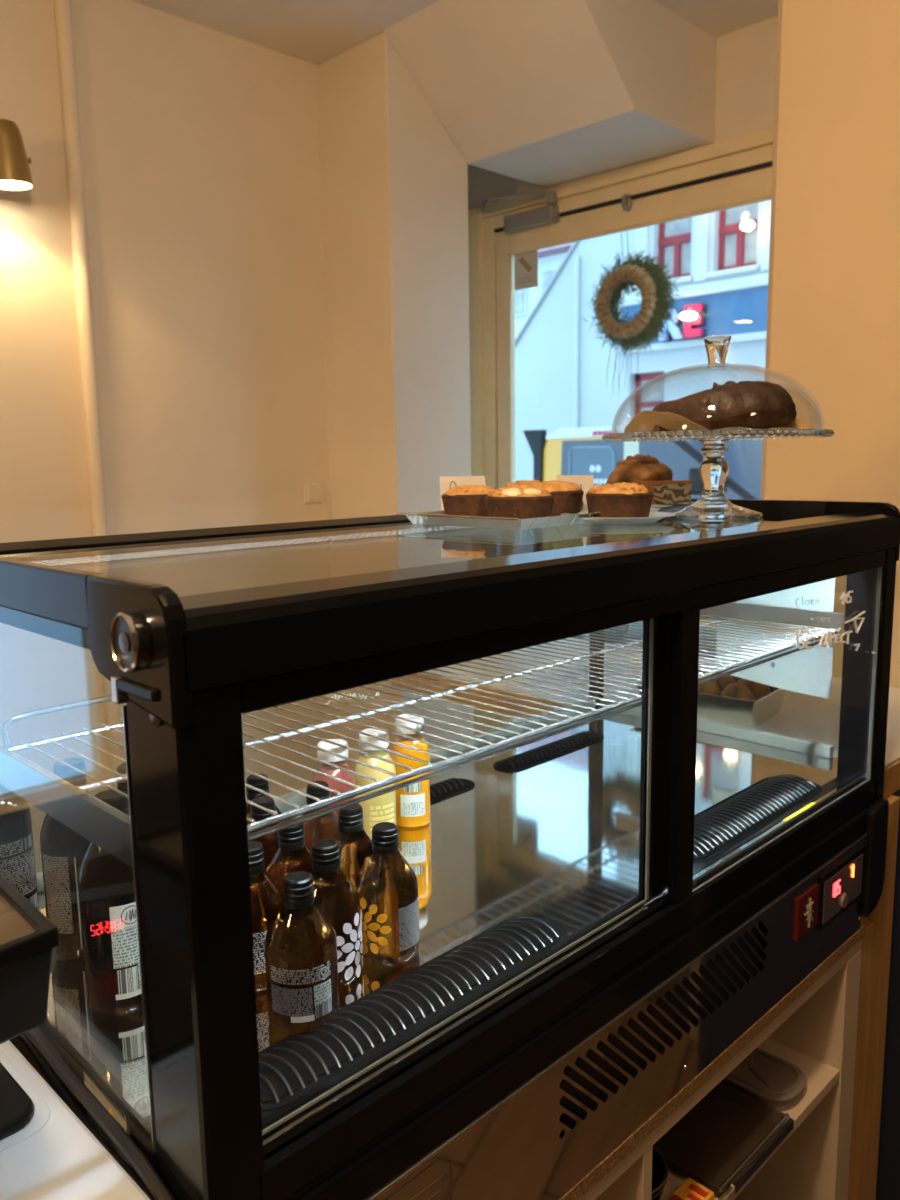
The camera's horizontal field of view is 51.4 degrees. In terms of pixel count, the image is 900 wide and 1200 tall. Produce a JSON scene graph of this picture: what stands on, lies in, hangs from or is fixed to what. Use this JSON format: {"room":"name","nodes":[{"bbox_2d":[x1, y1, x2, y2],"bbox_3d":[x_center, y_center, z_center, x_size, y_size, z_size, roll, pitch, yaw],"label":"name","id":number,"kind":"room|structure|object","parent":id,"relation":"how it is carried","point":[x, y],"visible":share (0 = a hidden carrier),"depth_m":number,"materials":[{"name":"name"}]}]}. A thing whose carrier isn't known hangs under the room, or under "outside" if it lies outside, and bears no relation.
{"room":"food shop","nodes":[
{"label":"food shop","id":0,"kind":"room"},
{"bbox_2d":[0,0,338,872],"bbox_3d":[-2.264,-0.264,2.075,0.120,2.975,5.000,8,12,44],"label":"wall","id":1,"kind":"structure","parent":0,"point":[200,143],"depth_m":3.16,"materials":[{"name":"paint"}]},
{"bbox_2d":[0,118,33,190],"bbox_3d":[-1.287,-1.283,2.691,0.201,0.194,0.125,8,12,44],"label":"wall spotlight","id":2,"kind":"object","parent":1,"relation":"attached to","point":[15,174],"visible":1,"depth_m":2.63,"materials":[{"name":"gold metal"}]},
{"bbox_2d":[54,0,123,788],"bbox_3d":[-1.155,-0.429,3.049,0.048,2.975,0.048,8,12,44],"label":"conduit pipe","id":3,"kind":"object","parent":1,"relation":"attached to","point":[63,8],"visible":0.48,"depth_m":2.95,"materials":[{"name":"paint"}]},
{"bbox_2d":[303,481,321,503],"bbox_3d":[-0.540,-0.426,3.695,0.018,0.087,0.085,8,12,44],"label":"wall switch","id":4,"kind":"object","parent":1,"relation":"attached to","point":[312,489],"visible":1,"depth_m":3.68,"materials":[{"name":"beige plastic"}]},
{"bbox_2d":[316,32,473,770],"bbox_3d":[-0.241,-0.555,3.793,0.518,2.975,0.407,8,12,44],"label":"wall pier","id":5,"kind":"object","parent":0,"point":[394,181],"visible":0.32,"depth_m":3.51,"materials":[{"name":"paint"}]},
{"bbox_2d":[131,0,777,64],"bbox_3d":[-0.317,-1.654,0.730,4.750,0.120,6.200,8,12,44],"label":"ceiling","id":6,"kind":"structure","parent":0,"point":[315,32],"depth_m":3.15,"materials":[{"name":"paint"}]},
{"bbox_2d":[384,0,716,187],"bbox_3d":[0.363,-1.814,3.315,0.764,0.360,0.914,8,12,44],"label":"bulkhead","id":7,"kind":"structure","parent":0,"point":[545,93],"depth_m":3.17,"materials":[{"name":"paint"}]},
{"bbox_2d":[759,0,899,687],"bbox_3d":[1.350,-0.379,2.479,0.478,2.975,1.300,8,12,44],"label":"wall","id":8,"kind":"structure","parent":0,"point":[833,306],"depth_m":2.01,"materials":[{"name":"paint"}]},
{"bbox_2d":[468,16,777,209],"bbox_3d":[0.856,-0.569,3.780,2.085,2.975,0.140,8,12,44],"label":"wall","id":9,"kind":"structure","parent":8,"relation":"in","point":[745,57],"depth_m":3.31,"materials":[{"name":"paint"}]},
{"bbox_2d":[468,127,773,734],"bbox_3d":[0.756,-0.395,3.853,1.865,2.612,0.180,8,12,44],"label":"door","id":10,"kind":"structure","parent":9,"relation":"attached to","point":[734,172],"depth_m":3.93,"materials":[{"name":"beige wood"}]},
{"bbox_2d":[481,190,559,232],"bbox_3d":[0.250,-1.651,3.987,0.441,0.129,0.162,8,12,44],"label":"door closer","id":11,"kind":"object","parent":10,"relation":"attached to","point":[549,214],"depth_m":3.92,"materials":[{"name":"grey metal"}]},
{"bbox_2d":[514,250,537,289],"bbox_3d":[0.333,-1.445,4.093,0.133,0.157,0.004,8,12,44],"label":"notice","id":12,"kind":"object","parent":10,"relation":"attached to","point":[525,264],"visible":1,"depth_m":4.09,"materials":[{"name":"beige paper"}]},
{"bbox_2d":[518,257,531,271],"bbox_3d":[0.329,-1.466,4.092,0.080,0.070,0.001,8,12,44],"label":"picture","id":13,"kind":"object","parent":12,"relation":"on","point":[524,263],"depth_m":4.09},
{"bbox_2d":[621,194,631,210],"bbox_3d":[0.688,-1.553,3.651,0.032,0.067,0.052,8,12,44],"label":"hook","id":14,"kind":"object","parent":10,"relation":"attached to","point":[626,204],"visible":1,"depth_m":3.64,"materials":[{"name":"grey metal"}]},
{"bbox_2d":[582,233,680,390],"bbox_3d":[0.750,-1.171,3.869,0.465,0.643,0.172,8,12,44],"label":"wreath","id":15,"kind":"object","parent":10,"relation":"hanging from","point":[655,287],"visible":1,"depth_m":3.80,"materials":[{"name":"plant"}]},
{"bbox_3d":[-0.272,1.396,1.194,4.750,0.100,6.200,8,12,44],"label":"floor","id":16,"kind":"structure","parent":0,"visible":0},
{"bbox_2d":[579,939,861,1199],"bbox_3d":[-0.060,0.955,1.242,0.598,0.751,1.429,8,12,44],"label":"base cabinet","id":17,"kind":"object","parent":16,"relation":"on","point":[817,1033],"visible":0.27,"depth_m":1.48,"materials":[{"name":"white wood"}]},
{"bbox_2d":[651,1145,668,1199],"bbox_3d":[0.231,0.758,1.230,0.110,0.039,0.110,8,12,44],"label":"bowl","id":18,"kind":"object","parent":17,"relation":"on","point":[660,1168],"visible":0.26,"depth_m":1.23,"materials":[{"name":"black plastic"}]},
{"bbox_2d":[668,1178,713,1199],"bbox_3d":[0.278,0.776,1.167,0.039,0.021,0.140,8,12,44],"label":"packet","id":19,"kind":"object","parent":17,"relation":"on","point":[689,1189],"visible":1,"depth_m":1.20,"materials":[{"name":"yellow cardboard"}]},
{"bbox_2d":[560,924,864,1199],"bbox_3d":[-0.079,0.574,1.183,0.621,0.018,1.450,8,12,44],"label":"countertop","id":20,"kind":"structure","parent":17,"relation":"on","point":[579,1190],"depth_m":1.13,"materials":[{"name":"brown wood"}]},
{"bbox_2d":[0,1040,149,1199],"bbox_3d":[-0.435,0.525,0.706,0.456,0.232,0.281,8,12,44],"label":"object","id":21,"kind":"structure","parent":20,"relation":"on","point":[47,1153],"depth_m":0.71,"materials":[{"name":"plastic"}]},
{"bbox_2d":[0,875,58,1043],"bbox_3d":[-0.343,0.324,0.637,0.123,0.208,0.133,8,12,44],"label":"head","id":22,"kind":"object","parent":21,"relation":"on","point":[28,938],"visible":1,"depth_m":0.62},
{"bbox_2d":[25,1027,174,1199],"bbox_3d":[-0.324,0.501,0.803,0.638,0.239,0.014,8,12,44],"label":"frame rail","id":23,"kind":"object","parent":20,"relation":"on","point":[123,1142],"visible":0.81,"depth_m":0.73,"materials":[{"name":"black metal"}]},
{"bbox_2d":[0,499,899,1199],"bbox_3d":[0.063,0.222,1.231,0.573,0.659,1.233,8,12,44],"label":"refrigerated display case","id":24,"kind":"object","parent":20,"relation":"on","point":[612,894],"visible":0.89,"depth_m":0.91,"materials":[{"name":"black metal"}]},
{"bbox_2d":[0,745,38,909],"bbox_3d":[-0.479,0.253,0.995,0.066,0.196,0.065,8,12,44],"label":"bottle","id":25,"kind":"object","parent":24,"relation":"on","point":[17,855],"visible":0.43,"depth_m":0.98,"materials":[{"name":"brown glass"}]},
{"bbox_2d":[40,758,89,959],"bbox_3d":[-0.379,0.258,0.948,0.066,0.196,0.066,8,12,44],"label":"bottle","id":26,"kind":"object","parent":24,"relation":"on","point":[63,849],"visible":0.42,"depth_m":0.92,"materials":[{"name":"brown glass"}]},
{"bbox_2d":[17,1033,154,1199],"bbox_3d":[-0.333,0.514,0.819,0.568,0.208,0.024,7,12,42],"label":"power cable","id":27,"kind":"object","parent":24,"relation":"attached to","point":[45,1066],"visible":0.52,"depth_m":0.81,"materials":[{"name":"black rubber"}]},
{"bbox_2d":[78,789,142,1014],"bbox_3d":[-0.303,0.271,0.855,0.067,0.196,0.065,8,12,44],"label":"bottle","id":28,"kind":"object","parent":24,"relation":"on","point":[106,886],"visible":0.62,"depth_m":0.83,"materials":[{"name":"brown glass"}]},
{"bbox_2d":[116,763,129,815],"bbox_3d":[-0.311,0.259,0.935,0.065,0.196,0.065,8,12,44],"label":"bottle","id":29,"kind":"object","parent":24,"relation":"on","point":[121,785],"visible":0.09,"depth_m":0.91,"materials":[{"name":"brown glass"}]},
{"bbox_2d":[247,796,278,868],"bbox_3d":[-0.199,0.279,1.008,0.063,0.132,0.063,8,12,44],"label":"bottle","id":30,"kind":"object","parent":24,"relation":"on","point":[270,843],"visible":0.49,"depth_m":0.99,"materials":[{"name":"brown glass"}]},
{"bbox_2d":[246,773,281,824],"bbox_3d":[-0.220,0.268,1.082,0.063,0.132,0.063,8,12,44],"label":"bottle","id":31,"kind":"object","parent":24,"relation":"on","point":[252,780],"visible":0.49,"depth_m":1.06,"materials":[{"name":"brown"}]},
{"bbox_2d":[248,841,283,991],"bbox_3d":[-0.187,0.296,0.890,0.064,0.132,0.063,8,12,44],"label":"bottle","id":32,"kind":"object","parent":24,"relation":"on","point":[267,898],"visible":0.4,"depth_m":0.87,"materials":[{"name":"brown glass"}]},
{"bbox_2d":[266,818,311,890],"bbox_3d":[-0.158,0.288,0.945,0.063,0.132,0.063,8,12,44],"label":"bottle","id":33,"kind":"object","parent":24,"relation":"on","point":[292,854],"visible":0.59,"depth_m":0.93,"materials":[{"name":"brown glass"}]},
{"bbox_2d":[264,871,338,1035],"bbox_3d":[-0.131,0.306,0.823,0.064,0.132,0.064,8,12,44],"label":"bottle","id":34,"kind":"object","parent":24,"relation":"on","point":[301,960],"visible":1,"depth_m":0.80,"materials":[{"name":"amber glass"},{"name":"black plastic"},{"name":"white printed paper"}]},
{"bbox_2d":[301,781,338,851],"bbox_3d":[-0.147,0.271,1.054,0.063,0.132,0.063,8,12,44],"label":"bottle","id":35,"kind":"object","parent":24,"relation":"on","point":[326,826],"visible":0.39,"depth_m":1.03,"materials":[{"name":"brown glass"}]},
{"bbox_2d":[312,739,355,814],"bbox_3d":[-0.143,0.248,1.155,0.054,0.148,0.054,8,12,44],"label":"juice bottle","id":36,"kind":"object","parent":24,"relation":"on","point":[341,787],"visible":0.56,"depth_m":1.13,"materials":[{"name":"pink plastic"}]},
{"bbox_2d":[310,839,362,987],"bbox_3d":[-0.117,0.295,0.892,0.064,0.132,0.064,8,12,44],"label":"bottle","id":37,"kind":"object","parent":24,"relation":"on","point":[336,896],"visible":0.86,"depth_m":0.87,"materials":[{"name":"brown glass"}]},
{"bbox_2d":[336,909,362,979],"bbox_3d":[-0.094,0.326,0.887,0.016,0.065,0.055,3,9,24],"label":"print","id":38,"kind":"object","parent":37,"relation":"attached to","point":[348,921],"depth_m":0.87,"materials":[{"name":"white paper"}]},
{"bbox_2d":[333,804,371,885],"bbox_3d":[-0.103,0.281,0.985,0.063,0.132,0.063,8,12,44],"label":"bottle","id":39,"kind":"object","parent":24,"relation":"on","point":[355,845],"visible":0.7,"depth_m":0.96,"materials":[{"name":"brown glass"}]},
{"bbox_2d":[354,728,396,838],"bbox_3d":[-0.096,0.240,1.198,0.054,0.148,0.054,8,12,44],"label":"juice bottle","id":40,"kind":"object","parent":24,"relation":"on","point":[382,808],"visible":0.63,"depth_m":1.18,"materials":[{"name":"yellow plastic"}]},
{"bbox_2d":[355,822,418,965],"bbox_3d":[-0.063,0.288,0.931,0.064,0.132,0.064,8,12,44],"label":"bottle","id":41,"kind":"object","parent":24,"relation":"on","point":[386,884],"visible":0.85,"depth_m":0.91,"materials":[{"name":"brown glass"}]},
{"bbox_2d":[360,898,391,953],"bbox_3d":[-0.080,0.317,0.917,0.052,0.059,0.013,7,11,41],"label":"print","id":42,"kind":"object","parent":41,"relation":"attached to","point":[376,912],"depth_m":0.91,"materials":[{"name":"orange paper"}]},
{"bbox_2d":[390,714,430,827],"bbox_3d":[-0.053,0.230,1.265,0.054,0.148,0.054,8,12,44],"label":"juice bottle","id":43,"kind":"object","parent":24,"relation":"on","point":[413,805],"visible":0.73,"depth_m":1.25,"materials":[{"name":"orange plastic"}]},
{"bbox_2d":[258,916,567,1117],"bbox_3d":[-0.031,0.361,0.854,0.078,0.012,0.400,8,12,44],"label":"grille","id":44,"kind":"object","parent":24,"relation":"attached to","point":[381,1023],"depth_m":0.83,"materials":[{"name":"black plastic"}]},
{"bbox_2d":[0,614,837,840],"bbox_3d":[0.080,0.102,1.193,0.357,0.014,1.138,8,12,44],"label":"wire shelf","id":45,"kind":"object","parent":24,"relation":"attached to","point":[339,797],"depth_m":1.01,"materials":[{"name":"silver metal"}]},
{"bbox_2d":[430,777,474,803],"bbox_3d":[-0.075,0.289,1.329,0.054,0.012,0.297,8,12,44],"label":"grille","id":46,"kind":"object","parent":24,"relation":"attached to","point":[444,790],"depth_m":1.39,"materials":[{"name":"black plastic"}]},
{"bbox_2d":[440,476,484,509],"bbox_3d":[0.019,-0.167,1.504,0.074,0.064,0.030,-3,9,-13],"label":"price card","id":47,"kind":"object","parent":24,"relation":"on","point":[446,482],"visible":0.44,"depth_m":1.49,"materials":[{"name":"grey paper"}]},
{"bbox_2d":[397,503,668,529],"bbox_3d":[0.122,-0.130,1.410,0.281,0.018,0.380,8,12,44],"label":"serving tray","id":48,"kind":"object","parent":24,"relation":"on","point":[435,517],"visible":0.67,"depth_m":1.27,"materials":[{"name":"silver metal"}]},
{"bbox_2d":[441,484,493,516],"bbox_3d":[0.032,-0.146,1.393,0.084,0.053,0.085,8,12,44],"label":"round cake","id":49,"kind":"object","parent":48,"relation":"on","point":[464,500],"visible":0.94,"depth_m":1.36,"materials":[{"name":"brown food"}]},
{"bbox_2d":[484,485,554,518],"bbox_3d":[0.097,-0.130,1.280,0.096,0.054,0.096,8,12,44],"label":"round cake","id":50,"kind":"object","parent":48,"relation":"on","point":[514,501],"visible":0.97,"depth_m":1.24,"materials":[{"name":"brown food"}]},
{"bbox_2d":[506,480,543,486],"bbox_3d":[0.129,-0.170,1.534,0.086,0.055,0.086,8,12,44],"label":"round cake","id":51,"kind":"object","parent":48,"relation":"on","point":[521,482],"visible":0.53,"depth_m":1.51,"materials":[{"name":"food"}]},
{"bbox_2d":[533,480,583,515],"bbox_3d":[0.159,-0.152,1.414,0.087,0.057,0.087,8,12,44],"label":"round cake","id":52,"kind":"object","parent":48,"relation":"on","point":[568,495],"visible":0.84,"depth_m":1.38,"materials":[{"name":"brown food"}]},
{"bbox_2d":[493,731,603,771],"bbox_3d":[0.170,0.248,1.572,0.054,0.012,0.262,8,12,44],"label":"grille","id":53,"kind":"object","parent":24,"relation":"attached to","point":[532,758],"depth_m":1.56,"materials":[{"name":"black plastic"}]},
{"bbox_2d":[556,475,593,502],"bbox_3d":[0.218,-0.189,1.644,0.065,0.060,0.030,-1,9,0],"label":"price card","id":54,"kind":"object","parent":24,"relation":"on","point":[586,482],"visible":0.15,"depth_m":1.63,"materials":[{"name":"grey paper"}]},
{"bbox_2d":[561,511,675,523],"bbox_3d":[0.240,-0.118,1.342,0.163,0.011,0.163,8,12,44],"label":"plate","id":55,"kind":"object","parent":24,"relation":"on","point":[653,516],"visible":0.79,"depth_m":1.29,"materials":[{"name":"ceramic"}]},
{"bbox_2d":[586,482,653,517],"bbox_3d":[0.239,-0.140,1.334,0.096,0.055,0.095,8,12,44],"label":"round cake","id":56,"kind":"object","parent":55,"relation":"on","point":[617,500],"visible":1,"depth_m":1.30,"materials":[{"name":"brown food"}]},
{"bbox_2d":[657,502,694,511],"bbox_3d":[0.343,-0.162,1.615,0.160,0.012,0.160,8,12,44],"label":"glass plate","id":57,"kind":"object","parent":24,"relation":"on","point":[671,506],"visible":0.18,"depth_m":1.56,"materials":[{"name":"clear glass"}]},
{"bbox_2d":[606,454,672,484],"bbox_3d":[0.331,-0.211,1.624,0.109,0.085,0.119,8,12,44],"label":"bun","id":58,"kind":"object","parent":57,"relation":"on","point":[638,467],"visible":0.63,"depth_m":1.59,"materials":[{"name":"brown food"}]},
{"bbox_2d":[638,480,692,504],"bbox_3d":[0.360,-0.180,1.566,0.082,0.038,0.040,-2,9,-10],"label":"slice","id":59,"kind":"object","parent":57,"relation":"on","point":[669,491],"visible":0.82,"depth_m":1.55,"materials":[{"name":"brown food"}]},
{"bbox_2d":[602,429,833,519],"bbox_3d":[0.399,-0.190,1.416,0.334,0.126,0.334,8,12,44],"label":"cake stand","id":60,"kind":"object","parent":24,"relation":"on","point":[712,504],"visible":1,"depth_m":1.39,"materials":[{"name":"clear glass"}]},
{"bbox_2d":[611,335,823,433],"bbox_3d":[0.397,-0.319,1.396,0.311,0.143,0.311,4,10,27],"label":"glass dome","id":61,"kind":"object","parent":60,"relation":"on","point":[716,346],"visible":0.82,"depth_m":1.37,"materials":[{"name":"clear glass"}]},
{"bbox_2d":[624,410,810,433],"bbox_3d":[0.398,-0.267,1.404,0.241,0.035,0.241,-4,9,-22],"label":"paper","id":62,"kind":"object","parent":60,"relation":"on","point":[644,421],"visible":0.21,"depth_m":1.36,"materials":[{"name":"brown paper"}]},
{"bbox_2d":[652,381,796,430],"bbox_3d":[0.417,-0.287,1.403,0.199,0.074,0.213,8,12,44],"label":"chocolate cake","id":63,"kind":"object","parent":62,"relation":"on","point":[746,404],"visible":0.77,"depth_m":1.32,"materials":[{"name":"brown food"}]},
{"bbox_2d":[693,774,821,862],"bbox_3d":[0.397,0.288,1.280,0.088,0.014,0.392,8,12,44],"label":"grille","id":64,"kind":"object","parent":24,"relation":"attached to","point":[731,825],"depth_m":1.27,"materials":[{"name":"black plastic"}]},
{"bbox_2d":[716,622,832,698],"bbox_3d":[0.547,0.098,1.587,0.208,0.107,0.002,8,12,44],"label":"paper sheet","id":65,"kind":"object","parent":24,"relation":"attached to","point":[808,671],"visible":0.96,"depth_m":1.57,"materials":[{"name":"grey paper"}]},
{"bbox_2d":[736,578,834,611],"bbox_3d":[0.539,-0.053,1.569,0.214,0.132,0.002,8,12,44],"label":"paper sheet","id":66,"kind":"object","parent":24,"relation":"attached to","point":[818,596],"visible":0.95,"depth_m":1.53,"materials":[{"name":"grey paper"}]},
{"bbox_2d":[794,883,819,940],"bbox_3d":[0.496,0.434,1.302,0.008,0.062,0.069,8,12,44],"label":"rocker switch","id":67,"kind":"object","parent":24,"relation":"attached to","point":[807,897],"depth_m":1.30,"materials":[{"name":"red plastic"}]},
{"bbox_2d":[851,864,854,877],"bbox_3d":[0.600,0.405,1.396,0.004,0.020,0.008,8,12,44],"label":"light","id":68,"kind":"object","parent":24,"relation":"on","point":[852,865],"depth_m":1.40,"materials":[{"name":"orange plastic"}]},
{"bbox_2d":[654,1082,793,1197],"bbox_3d":[0.325,0.744,1.362,0.274,0.024,0.194,8,12,44],"label":"folder","id":69,"kind":"object","parent":17,"relation":"on","point":[721,1142],"visible":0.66,"depth_m":1.31,"materials":[{"name":"plastic"}]},
{"bbox_2d":[721,1048,806,1110],"bbox_3d":[0.469,0.729,1.435,0.142,0.028,0.102,8,12,44],"label":"plastic tub","id":70,"kind":"object","parent":17,"relation":"on","point":[769,1079],"visible":0.57,"depth_m":1.41,"materials":[{"name":"white plastic"}]},
{"bbox_2d":[848,795,899,1199],"bbox_3d":[0.672,0.794,1.597,0.086,0.942,0.132,8,12,44],"label":"panel","id":71,"kind":"object","parent":16,"relation":"on","point":[876,942],"visible":0.34,"depth_m":1.55,"materials":[{"name":"brown wood"}]},
{"bbox_2d":[876,789,899,1199],"bbox_3d":[0.834,0.747,1.893,1.110,0.940,0.490,8,12,44],"label":"fridge","id":72,"kind":"object","parent":16,"relation":"on","point":[888,1170],"visible":0.02,"depth_m":1.62,"materials":[{"name":"metal"}]},
{"bbox_2d":[392,638,899,798],"bbox_3d":[0.475,0.211,2.118,1.184,0.057,0.572,8,12,44],"label":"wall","id":73,"kind":"structure","parent":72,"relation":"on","point":[800,715],"depth_m":2.04,"materials":[{"name":"beige paint"}]},
{"bbox_2d":[630,670,786,728],"bbox_3d":[0.514,0.192,1.837,0.256,0.064,0.192,6,11,39],"label":"tin","id":74,"kind":"object","parent":73,"relation":"on","point":[733,711],"visible":0.38,"depth_m":1.74,"materials":[{"name":"metal"}]},
{"bbox_2d":[698,678,720,695],"bbox_3d":[0.490,0.180,1.805,0.063,0.059,0.065,-4,9,-22],"label":"egg","id":75,"kind":"object","parent":74,"relation":"in","point":[711,687],"visible":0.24,"depth_m":1.78,"materials":[{"name":"brown food"}]},
{"bbox_2d":[707,672,735,691],"bbox_3d":[0.537,0.172,1.862,0.066,0.059,0.068,8,12,44],"label":"egg","id":76,"kind":"object","parent":74,"relation":"in","point":[723,682],"visible":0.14,"depth_m":1.83,"materials":[{"name":"brown food"}]},
{"bbox_2d":[720,683,754,700],"bbox_3d":[0.541,0.187,1.764,0.065,0.060,0.068,8,12,44],"label":"egg","id":77,"kind":"object","parent":74,"relation":"in","point":[733,690],"visible":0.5,"depth_m":1.74,"materials":[{"name":"brown food"}]},
{"bbox_2d":[737,678,770,700],"bbox_3d":[0.588,0.177,1.822,0.066,0.060,0.069,8,12,44],"label":"egg","id":78,"kind":"object","parent":74,"relation":"in","point":[759,690],"visible":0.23,"depth_m":1.79,"materials":[{"name":"brown food"}]},
{"label":"outside","id":79,"kind":"structure","parent":0,"visible":0},
{"bbox_2d":[517,622,716,720],"bbox_3d":[8.018,-0.805,15.863,50.000,0.100,26.900,8,12,44],"label":"street","id":80,"kind":"structure","parent":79,"point":[636,622],"depth_m":8.48,"materials":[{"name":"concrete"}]},
{"bbox_2d":[515,242,573,337],"bbox_3d":[2.504,-6.508,22.361,12.400,9.380,4.300,8,12,44],"label":"house","id":81,"kind":"structure","parent":80,"relation":"on","point":[550,259],"depth_m":20.16,"materials":[{"name":"white painted plaster"}]},
{"bbox_2d":[515,200,770,480],"bbox_3d":[4.969,-3.430,7.870,11.619,7.580,0.550,8,12,44],"label":"building","id":82,"kind":"structure","parent":80,"relation":"on","point":[562,378],"depth_m":10.58,"materials":[{"name":"white paint"}]},
{"bbox_2d":[679,307,697,320],"bbox_3d":[2.528,-3.041,9.914,0.188,0.147,0.188,-2,9,-7],"label":"street lamp","id":83,"kind":"object","parent":82,"relation":"attached to","point":[689,315],"visible":1,"depth_m":9.86,"materials":[{"name":"grey metal"}]},
{"bbox_2d":[740,216,754,230],"bbox_3d":[2.986,-3.770,9.345,0.167,0.157,0.140,-2,9,-10],"label":"street lamp","id":84,"kind":"object","parent":82,"relation":"attached to","point":[747,225],"visible":1,"depth_m":9.31,"materials":[{"name":"grey metal"}]},
{"bbox_2d":[523,426,762,643],"bbox_3d":[2.250,-0.479,7.686,3.033,1.878,1.860,8,12,44],"label":"van","id":85,"kind":"object","parent":80,"relation":"on","point":[573,451],"visible":0.2,"depth_m":7.49,"materials":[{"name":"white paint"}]},
{"bbox_2d":[688,467,702,494],"bbox_3d":[1.839,-0.869,6.833,0.140,0.200,0.180,8,12,44],"label":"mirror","id":86,"kind":"object","parent":85,"relation":"attached to","point":[696,487],"depth_m":6.77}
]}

